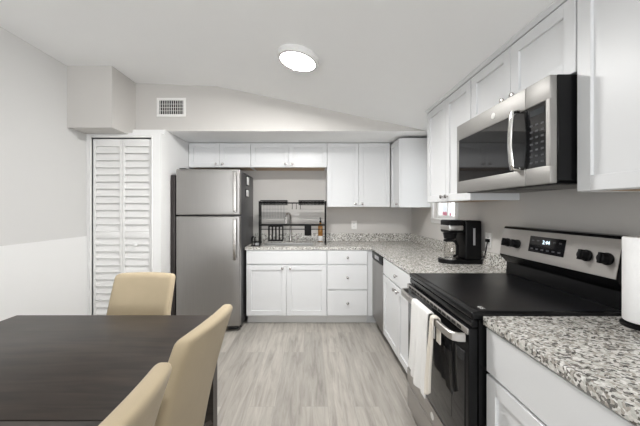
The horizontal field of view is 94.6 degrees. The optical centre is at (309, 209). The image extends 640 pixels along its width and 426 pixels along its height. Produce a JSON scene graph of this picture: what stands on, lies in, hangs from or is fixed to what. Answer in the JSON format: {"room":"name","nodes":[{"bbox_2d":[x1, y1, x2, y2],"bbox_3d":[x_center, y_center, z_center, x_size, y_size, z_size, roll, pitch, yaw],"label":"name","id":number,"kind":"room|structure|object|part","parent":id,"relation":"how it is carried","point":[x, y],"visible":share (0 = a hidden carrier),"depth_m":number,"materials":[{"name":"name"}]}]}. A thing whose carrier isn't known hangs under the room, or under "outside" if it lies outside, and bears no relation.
{"room":"kitchen","nodes":[
{"label":"kitchen","id":0,"kind":"room"},
{"bbox_2d":[0,27,113,245],"bbox_3d":[-2.368,-0.637,0.490,0.100,1.825,7.180,0,0,0],"label":"wall","id":1,"kind":"structure","parent":0,"point":[43,161],"depth_m":2.50,"materials":[{"name":"beige paint"}]},
{"bbox_2d":[0,236,86,320],"bbox_3d":[-2.365,0.812,0.490,0.106,1.075,7.180,0,0,0],"label":"wainscoting","id":2,"kind":"structure","parent":1,"relation":"attached to","point":[49,277],"depth_m":2.57,"materials":[{"name":"white paint"}]},
{"bbox_2d":[67,66,135,133],"bbox_3d":[-2.103,-1.166,3.045,0.430,0.768,0.459,0,0,0],"label":"soffit","id":3,"kind":"object","parent":1,"relation":"attached to","point":[100,99],"depth_m":2.81,"materials":[{"name":"beige paint"}]},
{"bbox_2d":[87,130,191,314],"bbox_3d":[-1.931,0.250,3.570,0.773,2.200,1.020,0,0,0],"label":"wall","id":4,"kind":"structure","parent":0,"point":[170,152],"depth_m":3.09,"materials":[{"name":"white paint"}]},
{"bbox_2d":[89,135,152,314],"bbox_3d":[-1.958,0.288,3.079,0.651,2.123,0.062,0,0,0],"label":"trim","id":5,"kind":"structure","parent":4,"relation":"attached to","point":[91,137],"depth_m":3.05,"materials":[{"name":"white wood"}]},
{"bbox_2d":[93,139,150,314],"bbox_3d":[-1.954,0.302,3.062,0.605,2.071,0.068,0,0,0],"label":"door","id":6,"kind":"structure","parent":4,"relation":"in","point":[121,181],"depth_m":3.08,"materials":[{"name":"white paint"}]},
{"bbox_3d":[-2.107,0.302,3.082,0.299,2.071,0.028,0,0,0],"label":"louvre panel","id":7,"kind":"part","parent":6,"relation":"part of","materials":[{"name":"white wood"}]},
{"bbox_3d":[-1.802,0.302,3.082,0.302,2.071,0.028,0,0,0],"label":"louvre panel","id":8,"kind":"part","parent":6,"relation":"part of","materials":[{"name":"white wood"}]},
{"bbox_2d":[0,0,554,130],"bbox_3d":[-0.459,-1.175,0.047,3.918,0.749,6.294,0,0,0],"label":"ceiling","id":9,"kind":"structure","parent":0,"point":[390,61],"depth_m":2.07,"materials":[{"name":"paint"}]},
{"bbox_2d":[277,44,318,71],"bbox_3d":[-0.086,-1.119,2.190,0.311,0.109,0.312,0,0,4],"label":"ceiling light","id":10,"kind":"object","parent":9,"relation":"attached to","point":[295,57],"visible":1,"depth_m":2.13,"materials":[{"name":"white plastic"}]},
{"bbox_2d":[281,52,314,70],"bbox_3d":[-0.090,-1.100,2.190,0.257,0.010,0.257,12,0,0],"label":"diffuser","id":11,"kind":"object","parent":10,"relation":"attached to","point":[297,61],"depth_m":2.17,"materials":[{"name":"white plastic"}]},
{"bbox_2d":[425,0,566,113],"bbox_3d":[1.077,-0.887,1.544,0.054,0.018,2.312,0,0,0],"label":"trim","id":12,"kind":"structure","parent":9,"relation":"attached to","point":[556,4],"depth_m":1.60,"materials":[{"name":"white wood"}]},
{"bbox_2d":[136,83,424,130],"bbox_3d":[-0.240,-1.200,3.234,3.480,0.700,0.080,0,0,0],"label":"wall","id":13,"kind":"structure","parent":0,"point":[208,108],"depth_m":3.19,"materials":[{"name":"beige paint"}]},
{"bbox_2d":[157,98,185,116],"bbox_3d":[-1.499,-1.104,3.188,0.314,0.204,0.009,0,0,0],"label":"air vent","id":14,"kind":"object","parent":13,"relation":"in","point":[166,107],"visible":1,"depth_m":3.19,"materials":[{"name":"white metal"}]},
{"bbox_2d":[168,131,426,147],"bbox_3d":[-0.022,-0.899,3.687,3.045,0.101,0.986,0,0,0],"label":"soffit","id":15,"kind":"object","parent":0,"point":[390,137],"visible":0.5,"depth_m":3.44,"materials":[{"name":"paint"}]},
{"bbox_2d":[217,316,417,425],"bbox_3d":[-0.459,1.400,0.540,3.918,0.100,7.280,0,0,0],"label":"floor","id":16,"kind":"structure","parent":0,"point":[269,373],"depth_m":2.38,"materials":[{"name":"plastic"}]},
{"bbox_2d":[0,315,216,425],"bbox_3d":[-1.095,0.975,0.839,1.145,0.750,1.678,0,0,0],"label":"dining table","id":17,"kind":"object","parent":16,"relation":"on","point":[56,370],"visible":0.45,"depth_m":1.20,"materials":[{"name":"brown wood"}]},
{"bbox_3d":[-0.561,0.990,1.639,0.070,0.721,0.070,0,0,0],"label":"leg","id":18,"kind":"part","parent":17,"relation":"part of","materials":[{"name":"brown wood"}]},
{"bbox_2d":[98,362,171,425],"bbox_3d":[-0.666,0.891,0.655,0.591,0.927,0.424,0,0,0],"label":"dining chair","id":19,"kind":"object","parent":16,"relation":"on","point":[141,407],"visible":1,"depth_m":0.69,"materials":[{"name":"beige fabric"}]},
{"bbox_2d":[106,272,175,314],"bbox_3d":[-1.115,0.891,1.740,0.424,0.927,0.591,0,0,2],"label":"dining chair","id":20,"kind":"object","parent":16,"relation":"on","point":[132,293],"visible":0.27,"depth_m":1.93,"materials":[{"name":"beige fabric"}]},
{"bbox_2d":[171,175,178,314],"bbox_3d":[-1.513,0.485,3.428,0.052,1.730,0.345,0,0,0],"label":"board","id":21,"kind":"object","parent":16,"relation":"on","point":[173,177],"visible":0.24,"depth_m":3.25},
{"bbox_2d":[154,304,232,425],"bbox_3d":[-0.648,0.891,1.202,0.591,0.927,0.424,0,0,7],"label":"dining chair","id":22,"kind":"object","parent":16,"relation":"on","point":[193,358],"visible":0.8,"depth_m":1.08,"materials":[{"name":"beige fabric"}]},
{"bbox_3d":[-0.437,1.174,1.368,0.113,0.362,0.044,0,0,7],"label":"leg","id":23,"kind":"part","parent":22,"relation":"part of","materials":[{"name":"brown wood"}]},
{"bbox_2d":[176,168,252,328],"bbox_3d":[-1.123,0.446,3.598,0.705,1.809,0.845,0,0,0],"label":"refrigerator","id":24,"kind":"object","parent":16,"relation":"on","point":[214,222],"visible":0.92,"depth_m":3.23,"materials":[{"name":"grey metal"}]},
{"bbox_3d":[-1.123,0.679,3.271,0.705,1.212,0.082,0,0,0],"label":"fresh food door","id":25,"kind":"part","parent":24,"relation":"part of","materials":[{"name":"metal"}]},
{"bbox_3d":[-1.123,-0.192,3.271,0.705,0.506,0.082,0,0,0],"label":"freezer door","id":26,"kind":"part","parent":24,"relation":"part of","materials":[{"name":"metal"}]},
{"bbox_3d":[-0.815,0.325,3.211,0.038,0.450,0.071,0,0,0],"label":"handle","id":27,"kind":"part","parent":24,"relation":"part of","materials":[{"name":"silver metal"}]},
{"bbox_3d":[-0.815,-0.193,3.211,0.038,0.445,0.071,0,0,0],"label":"handle","id":28,"kind":"part","parent":24,"relation":"part of","materials":[{"name":"silver metal"}]},
{"bbox_2d":[246,175,248,185],"bbox_3d":[-0.768,-0.352,3.640,0.010,0.125,0.150,0,0,0],"label":"notepad","id":29,"kind":"object","parent":24,"relation":"attached to","point":[247,177],"visible":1,"depth_m":3.60,"materials":[{"name":"white paper"}]},
{"bbox_2d":[246,250,326,321],"bbox_3d":[-0.275,0.911,3.730,0.941,0.877,0.650,0,0,0],"label":"base cabinet","id":30,"kind":"object","parent":16,"relation":"on","point":[282,285],"visible":0.98,"depth_m":3.45,"materials":[{"name":"white wood"}]},
{"bbox_3d":[-0.508,0.942,3.445,0.465,0.587,0.020,0,0,0],"label":"door","id":31,"kind":"part","parent":30,"relation":"part of","materials":[{"name":"white wood"}]},
{"bbox_3d":[-0.041,0.942,3.445,0.465,0.587,0.020,0,0,0],"label":"door","id":32,"kind":"part","parent":30,"relation":"part of","materials":[{"name":"white wood"}]},
{"bbox_2d":[245,233,506,273],"bbox_3d":[0.321,0.400,3.030,2.156,0.140,2.097,0,0,0],"label":"countertop","id":33,"kind":"structure","parent":30,"relation":"on","point":[412,253],"depth_m":3.43,"materials":[{"name":"stone"}]},
{"bbox_2d":[251,236,260,245],"bbox_3d":[-0.640,0.374,3.500,0.098,0.118,0.070,0,0,0],"label":"sponge holder","id":34,"kind":"object","parent":33,"relation":"on","point":[252,241],"visible":1,"depth_m":3.49,"materials":[{"name":"black metal"}]},
{"bbox_2d":[262,243,314,245],"bbox_3d":[-0.270,0.547,3.745,0.656,0.205,0.366,0,0,0],"label":"sink","id":35,"kind":"object","parent":33,"relation":"in","point":[264,244],"visible":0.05,"depth_m":3.92,"materials":[{"name":"metal"}]},
{"bbox_2d":[285,212,296,241],"bbox_3d":[-0.279,0.234,3.926,0.104,0.399,0.221,0,0,40],"label":"kitchen faucet","id":36,"kind":"object","parent":33,"relation":"on","point":[287,213],"visible":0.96,"depth_m":3.97,"materials":[{"name":"silver metal"}]},
{"bbox_3d":[-0.287,0.190,3.909,0.029,0.309,0.189,0,0,19],"label":"spout","id":37,"kind":"part","parent":36,"relation":"part of","materials":[{"name":"silver metal"}]},
{"bbox_2d":[259,200,325,244],"bbox_3d":[-0.218,0.159,3.719,0.843,0.550,0.253,0,0,0],"label":"dish rack","id":38,"kind":"object","parent":33,"relation":"on","point":[307,229],"visible":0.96,"depth_m":3.67,"materials":[{"name":"black metal"}]},
{"bbox_3d":[-0.632,0.165,3.737,0.016,0.539,0.215,0,0,0],"label":"frame","id":39,"kind":"part","parent":38,"relation":"part of","materials":[{"name":"black metal"}]},
{"bbox_2d":[260,200,287,204],"bbox_3d":[-0.450,-0.086,3.737,0.331,0.059,0.186,0,0,0],"label":"tray","id":40,"kind":"object","parent":38,"relation":"on","point":[261,203],"depth_m":3.65,"materials":[{"name":"black metal"}]},
{"bbox_2d":[268,226,283,240],"bbox_3d":[-0.420,0.292,3.632,0.181,0.185,0.081,0,0,0],"label":"basket","id":41,"kind":"object","parent":38,"relation":"on","point":[269,229],"depth_m":3.59,"materials":[{"name":"black metal"}]},
{"bbox_2d":[298,200,323,204],"bbox_3d":[0.018,-0.086,3.737,0.321,0.059,0.186,0,0,0],"label":"tray","id":42,"kind":"object","parent":38,"relation":"on","point":[299,203],"depth_m":3.65,"materials":[{"name":"black metal"}]},
{"bbox_3d":[0.195,0.165,3.737,0.016,0.539,0.215,0,0,0],"label":"frame","id":43,"kind":"part","parent":38,"relation":"part of","materials":[{"name":"black metal"}]},
{"bbox_2d":[318,219,322,241],"bbox_3d":[0.140,0.272,3.985,0.066,0.325,0.066,0,0,43],"label":"soap bottle","id":44,"kind":"object","parent":33,"relation":"on","point":[320,232],"visible":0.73,"depth_m":3.96,"materials":[{"name":"orange plastic"}]},
{"bbox_2d":[438,219,489,263],"bbox_3d":[1.228,0.260,2.399,0.332,0.350,0.232,0,0,0],"label":"coffee maker","id":45,"kind":"object","parent":33,"relation":"on","point":[462,238],"visible":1,"depth_m":2.35,"materials":[{"name":"black plastic"}]},
{"bbox_3d":[1.152,0.400,2.430,0.132,0.006,0.132,0,0,0],"label":"warming plate","id":46,"kind":"part","parent":45,"relation":"part of","materials":[{"name":"silver metal"}]},
{"bbox_3d":[1.152,0.313,2.398,0.100,0.140,0.165,0,0,0],"label":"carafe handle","id":47,"kind":"part","parent":45,"relation":"part of","materials":[{"name":"clear glass"}]},
{"bbox_3d":[1.302,0.246,2.430,0.130,0.313,0.170,0,0,0],"label":"water tank","id":48,"kind":"part","parent":45,"relation":"part of","materials":[{"name":"black plastic"}]},
{"bbox_3d":[1.377,0.309,2.332,0.030,0.159,0.100,0,0,-5],"label":"power cord","id":49,"kind":"part","parent":45,"relation":"part of","materials":[{"name":"black plastic"}]},
{"bbox_2d":[326,250,367,321],"bbox_3d":[0.436,0.911,3.730,0.476,0.877,0.650,0,0,0],"label":"base cabinet","id":50,"kind":"object","parent":16,"relation":"on","point":[347,270],"visible":0.93,"depth_m":3.44,"materials":[{"name":"white wood"}]},
{"bbox_3d":[0.436,0.558,3.445,0.468,0.156,0.020,0,0,0],"label":"drawer","id":51,"kind":"part","parent":50,"relation":"part of","materials":[{"name":"white wood"}]},
{"bbox_3d":[0.436,0.789,3.445,0.468,0.282,0.020,0,0,0],"label":"drawer","id":52,"kind":"part","parent":50,"relation":"part of","materials":[{"name":"white wood"}]},
{"bbox_3d":[0.436,1.088,3.445,0.468,0.292,0.020,0,0,0],"label":"drawer","id":53,"kind":"part","parent":50,"relation":"part of","materials":[{"name":"white wood"}]},
{"bbox_2d":[366,250,375,321],"bbox_3d":[0.748,0.911,3.497,0.144,0.877,0.087,0,0,0],"label":"filler panel","id":54,"kind":"object","parent":16,"relation":"on","point":[369,318],"visible":0.46,"depth_m":3.45,"materials":[{"name":"white wood"}]},
{"bbox_2d":[372,251,384,332],"bbox_3d":[1.025,0.913,3.192,0.610,0.874,0.482,0,0,0],"label":"dishwasher","id":55,"kind":"object","parent":16,"relation":"on","point":[377,260],"visible":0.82,"depth_m":3.17,"materials":[{"name":"grey metal"}]},
{"bbox_3d":[0.737,0.519,3.192,0.025,0.082,0.480,0,0,0],"label":"control panel","id":56,"kind":"part","parent":55,"relation":"part of","materials":[{"name":"black plastic"}]},
{"bbox_2d":[383,258,410,372],"bbox_3d":[1.035,0.911,2.467,0.670,0.877,0.955,0,0,0],"label":"base cabinet","id":57,"kind":"object","parent":16,"relation":"on","point":[395,306],"visible":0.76,"depth_m":2.49,"materials":[{"name":"white wood"}]},
{"bbox_3d":[0.740,0.942,2.705,0.020,0.587,0.472,0,0,0],"label":"door","id":58,"kind":"part","parent":57,"relation":"part of","materials":[{"name":"white wood"}]},
{"bbox_3d":[0.740,0.558,2.467,0.020,0.156,0.947,0,0,0],"label":"drawer","id":59,"kind":"part","parent":57,"relation":"part of","materials":[{"name":"white wood"}]},
{"bbox_3d":[0.740,0.942,2.230,0.020,0.587,0.472,0,0,0],"label":"door","id":60,"kind":"part","parent":57,"relation":"part of","materials":[{"name":"white wood"}]},
{"bbox_2d":[401,226,627,425],"bbox_3d":[0.981,0.731,1.593,0.783,1.238,0.765,0,0,0],"label":"range","id":61,"kind":"object","parent":16,"relation":"on","point":[550,272],"visible":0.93,"depth_m":1.41,"materials":[{"name":"black metal"}]},
{"bbox_3d":[0.672,1.229,1.593,0.044,0.152,0.753,0,0,0],"label":"drawer","id":62,"kind":"part","parent":61,"relation":"part of","materials":[{"name":"metal"}]},
{"bbox_2d":[408,298,434,397],"bbox_3d":[0.578,0.718,1.571,0.075,0.423,0.258,0,0,0],"label":"dish towel","id":63,"kind":"object","parent":61,"relation":"hanging from","point":[419,328],"visible":0.92,"depth_m":1.53,"materials":[{"name":"white fabric"}]},
{"bbox_2d":[424,315,440,394],"bbox_3d":[0.579,0.699,1.405,0.073,0.385,0.050,0,0,0],"label":"dish towel","id":64,"kind":"object","parent":61,"relation":"hanging from","point":[428,367],"visible":0.94,"depth_m":1.40,"materials":[{"name":"beige fabric"}]},
{"bbox_3d":[0.619,0.536,1.593,0.061,0.037,0.729,0,0,0],"label":"door handle","id":65,"kind":"part","parent":61,"relation":"part of","materials":[{"name":"metal"}]},
{"bbox_3d":[0.653,0.823,1.593,0.005,0.445,0.697,0,0,0],"label":"door glass","id":66,"kind":"part","parent":61,"relation":"part of","materials":[{"name":"black glass"}]},
{"bbox_3d":[0.674,0.819,1.593,0.039,0.653,0.753,0,0,0],"label":"oven door","id":67,"kind":"part","parent":61,"relation":"part of","materials":[{"name":"black ceramic"}]},
{"bbox_3d":[0.681,0.472,1.593,0.026,0.032,0.753,0,0,0],"label":"trim","id":68,"kind":"part","parent":61,"relation":"part of","materials":[{"name":"metal"}]},
{"bbox_3d":[1.257,0.210,1.900,0.050,0.057,0.054,0,0,0],"label":"burner knob","id":69,"kind":"part","parent":61,"relation":"part of","materials":[{"name":"black plastic"}]},
{"bbox_3d":[1.257,0.210,1.815,0.050,0.057,0.054,0,0,0],"label":"burner knob","id":70,"kind":"part","parent":61,"relation":"part of","materials":[{"name":"black plastic"}]},
{"bbox_2d":[410,273,621,318],"bbox_3d":[1.018,0.438,1.593,0.707,0.032,0.765,0,0,0],"label":"cooktop","id":71,"kind":"object","parent":61,"relation":"in","point":[471,295],"depth_m":1.43,"materials":[{"name":"black glass"}]},
{"bbox_3d":[1.280,0.208,1.593,0.033,0.166,0.748,0,0,0],"label":"control panel","id":72,"kind":"part","parent":61,"relation":"part of","materials":[{"name":"metal"}]},
{"bbox_3d":[1.257,0.210,1.360,0.050,0.057,0.054,0,0,0],"label":"burner knob","id":73,"kind":"part","parent":61,"relation":"part of","materials":[{"name":"black plastic"}]},
{"bbox_3d":[1.257,0.210,1.265,0.050,0.057,0.054,0,0,0],"label":"burner knob","id":74,"kind":"part","parent":61,"relation":"part of","materials":[{"name":"black plastic"}]},
{"bbox_2d":[487,328,634,425],"bbox_3d":[1.023,0.911,0.705,0.670,0.877,1.000,0,0,0],"label":"base cabinet","id":75,"kind":"object","parent":16,"relation":"on","point":[521,390],"visible":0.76,"depth_m":0.96,"materials":[{"name":"white wood"}]},
{"bbox_3d":[0.728,0.952,0.954,0.020,0.567,0.494,0,0,0],"label":"door","id":76,"kind":"part","parent":75,"relation":"part of","materials":[{"name":"white wood"}]},
{"bbox_2d":[483,316,639,425],"bbox_3d":[1.052,0.400,0.752,0.693,0.140,0.905,0,0,0],"label":"countertop","id":77,"kind":"structure","parent":75,"relation":"on","point":[599,355],"depth_m":0.92,"materials":[{"name":"stone"}]},
{"bbox_2d":[619,236,639,330],"bbox_3d":[1.235,0.256,1.085,0.136,0.358,0.136,0,0,0],"label":"paper towel roll","id":78,"kind":"object","parent":77,"relation":"on","point":[630,318],"visible":1,"depth_m":1.08,"materials":[{"name":"white paper"}]},
{"bbox_2d":[242,148,410,240],"bbox_3d":[-0.459,0.200,4.130,3.918,2.300,0.100,0,0,0],"label":"wall","id":79,"kind":"structure","parent":0,"point":[292,186],"depth_m":4.08,"materials":[{"name":"beige paint"}]},
{"bbox_2d":[189,143,254,170],"bbox_3d":[-1.147,-0.691,3.894,0.788,0.311,0.368,0,0,0],"label":"upper cabinet","id":80,"kind":"object","parent":79,"relation":"attached to","point":[201,155],"visible":0.94,"depth_m":3.75,"materials":[{"name":"white wood"}]},
{"bbox_3d":[-1.343,-0.690,3.750,0.390,0.305,0.020,0,0,0],"label":"door","id":81,"kind":"part","parent":80,"relation":"part of","materials":[{"name":"white wood"}]},
{"bbox_3d":[-0.951,-0.690,3.750,0.390,0.305,0.020,0,0,0],"label":"door","id":82,"kind":"part","parent":80,"relation":"part of","materials":[{"name":"white wood"}]},
{"bbox_2d":[251,143,326,170],"bbox_3d":[-0.268,-0.691,3.894,0.966,0.311,0.368,0,0,0],"label":"upper cabinet","id":83,"kind":"object","parent":79,"relation":"attached to","point":[264,156],"visible":1,"depth_m":3.75,"materials":[{"name":"white wood"}]},
{"bbox_3d":[-0.509,-0.690,3.750,0.479,0.305,0.020,0,0,0],"label":"door","id":84,"kind":"part","parent":83,"relation":"part of","materials":[{"name":"white wood"}]},
{"bbox_3d":[-0.027,-0.690,3.750,0.479,0.305,0.020,0,0,0],"label":"door","id":85,"kind":"part","parent":83,"relation":"part of","materials":[{"name":"white wood"}]},
{"bbox_2d":[351,221,356,228],"bbox_3d":[0.610,0.214,4.076,0.074,0.116,0.007,0,0,0],"label":"wall outlet","id":86,"kind":"object","parent":79,"relation":"attached to","point":[353,223],"visible":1,"depth_m":4.07,"materials":[{"name":"white plastic"}]},
{"bbox_2d":[326,143,389,206],"bbox_3d":[0.617,-0.439,3.894,0.798,0.814,0.368,0,0,0],"label":"upper cabinet","id":87,"kind":"object","parent":79,"relation":"attached to","point":[357,174],"visible":0.99,"depth_m":3.75,"materials":[{"name":"white wood"}]},
{"bbox_3d":[0.418,-0.438,3.750,0.395,0.808,0.020,0,0,0],"label":"door","id":88,"kind":"part","parent":87,"relation":"part of","materials":[{"name":"white wood"}]},
{"bbox_3d":[0.816,-0.438,3.750,0.395,0.808,0.020,0,0,0],"label":"door","id":89,"kind":"part","parent":87,"relation":"part of","materials":[{"name":"white wood"}]},
{"bbox_2d":[411,189,639,253],"bbox_3d":[1.450,0.200,0.490,0.100,2.300,7.180,0,0,0],"label":"wall","id":90,"kind":"structure","parent":0,"point":[618,213],"depth_m":1.72,"materials":[{"name":"beige paint"}]},
{"bbox_2d":[391,138,430,207],"bbox_3d":[1.196,-0.423,3.571,0.403,0.797,0.362,0,0,0],"label":"upper cabinet","id":91,"kind":"object","parent":90,"relation":"attached to","point":[408,155],"visible":0.97,"depth_m":3.39,"materials":[{"name":"white wood"}]},
{"bbox_3d":[1.035,-0.422,3.571,0.020,0.791,0.356,0,0,0],"label":"door","id":92,"kind":"part","parent":91,"relation":"part of","materials":[{"name":"white wood"}]},
{"bbox_2d":[431,203,457,223],"bbox_3d":[1.415,-0.265,3.080,0.090,0.830,0.600,0,0,0],"label":"window","id":93,"kind":"structure","parent":90,"relation":"in","point":[444,210],"depth_m":3.14,"materials":[{"name":"clear glass"}]},
{"bbox_3d":[1.445,-0.265,3.080,0.030,0.730,0.500,0,0,0],"label":"sash","id":94,"kind":"part","parent":93,"relation":"part of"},
{"bbox_3d":[1.445,-0.265,3.080,0.004,0.660,0.430,0,0,0],"label":"pane","id":95,"kind":"part","parent":93,"relation":"part of","materials":[{"name":"clear glass"}]},
{"bbox_2d":[427,79,519,202],"bbox_3d":[1.220,-0.469,2.334,0.356,0.814,0.732,0,0,0],"label":"upper cabinet","id":96,"kind":"object","parent":90,"relation":"attached to","point":[443,121],"visible":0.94,"depth_m":2.30,"materials":[{"name":"white wood"}]},
{"bbox_3d":[1.082,-0.468,2.516,0.020,0.808,0.362,0,0,0],"label":"door","id":97,"kind":"part","parent":96,"relation":"part of","materials":[{"name":"white wood"}]},
{"bbox_3d":[1.082,-0.468,2.152,0.020,0.808,0.362,0,0,0],"label":"door","id":98,"kind":"part","parent":96,"relation":"part of","materials":[{"name":"white wood"}]},
{"bbox_2d":[485,232,491,247],"bbox_3d":[1.396,0.240,2.310,0.007,0.116,0.074,0,0,0],"label":"wall outlet","id":99,"kind":"object","parent":90,"relation":"attached to","point":[487,235],"visible":0.87,"depth_m":2.29,"materials":[{"name":"white plastic"}]},
{"bbox_2d":[471,0,576,118],"bbox_3d":[1.220,-0.716,1.578,0.356,0.321,0.776,0,0,0],"label":"upper cabinet","id":100,"kind":"object","parent":90,"relation":"attached to","point":[550,48],"visible":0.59,"depth_m":1.44,"materials":[{"name":"white wood"}]},
{"bbox_3d":[1.082,-0.715,1.771,0.020,0.315,0.384,0,0,0],"label":"door","id":101,"kind":"part","parent":100,"relation":"part of","materials":[{"name":"white wood"}]},
{"bbox_2d":[457,74,576,192],"bbox_3d":[1.161,-0.327,1.579,0.470,0.446,0.763,0,0,0],"label":"microwave","id":102,"kind":"object","parent":100,"relation":"attached to","point":[527,141],"visible":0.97,"depth_m":1.35,"materials":[{"name":"silver metal"}]},
{"bbox_3d":[0.990,-0.328,1.648,0.029,0.442,0.624,0,0,0],"label":"door","id":103,"kind":"part","parent":102,"relation":"part of","materials":[{"name":"metal"}]},
{"bbox_3d":[0.954,-0.323,1.380,0.055,0.292,0.027,0,0,0],"label":"handle","id":104,"kind":"part","parent":102,"relation":"part of","materials":[{"name":"silver metal"}]},
{"bbox_3d":[0.990,-0.328,1.266,0.029,0.442,0.136,0,0,0],"label":"control panel","id":105,"kind":"part","parent":102,"relation":"part of","materials":[{"name":"metal"}]},
{"bbox_3d":[1.082,-0.715,1.385,0.020,0.315,0.384,0,0,0],"label":"door","id":106,"kind":"part","parent":100,"relation":"part of","materials":[{"name":"white wood"}]},
{"bbox_2d":[577,0,639,191],"bbox_3d":[1.220,-0.473,0.788,0.356,0.806,0.800,0,0,0],"label":"upper cabinet","id":107,"kind":"object","parent":90,"relation":"attached to","point":[608,31],"visible":1,"depth_m":1.07,"materials":[{"name":"white wood"}]}
]}

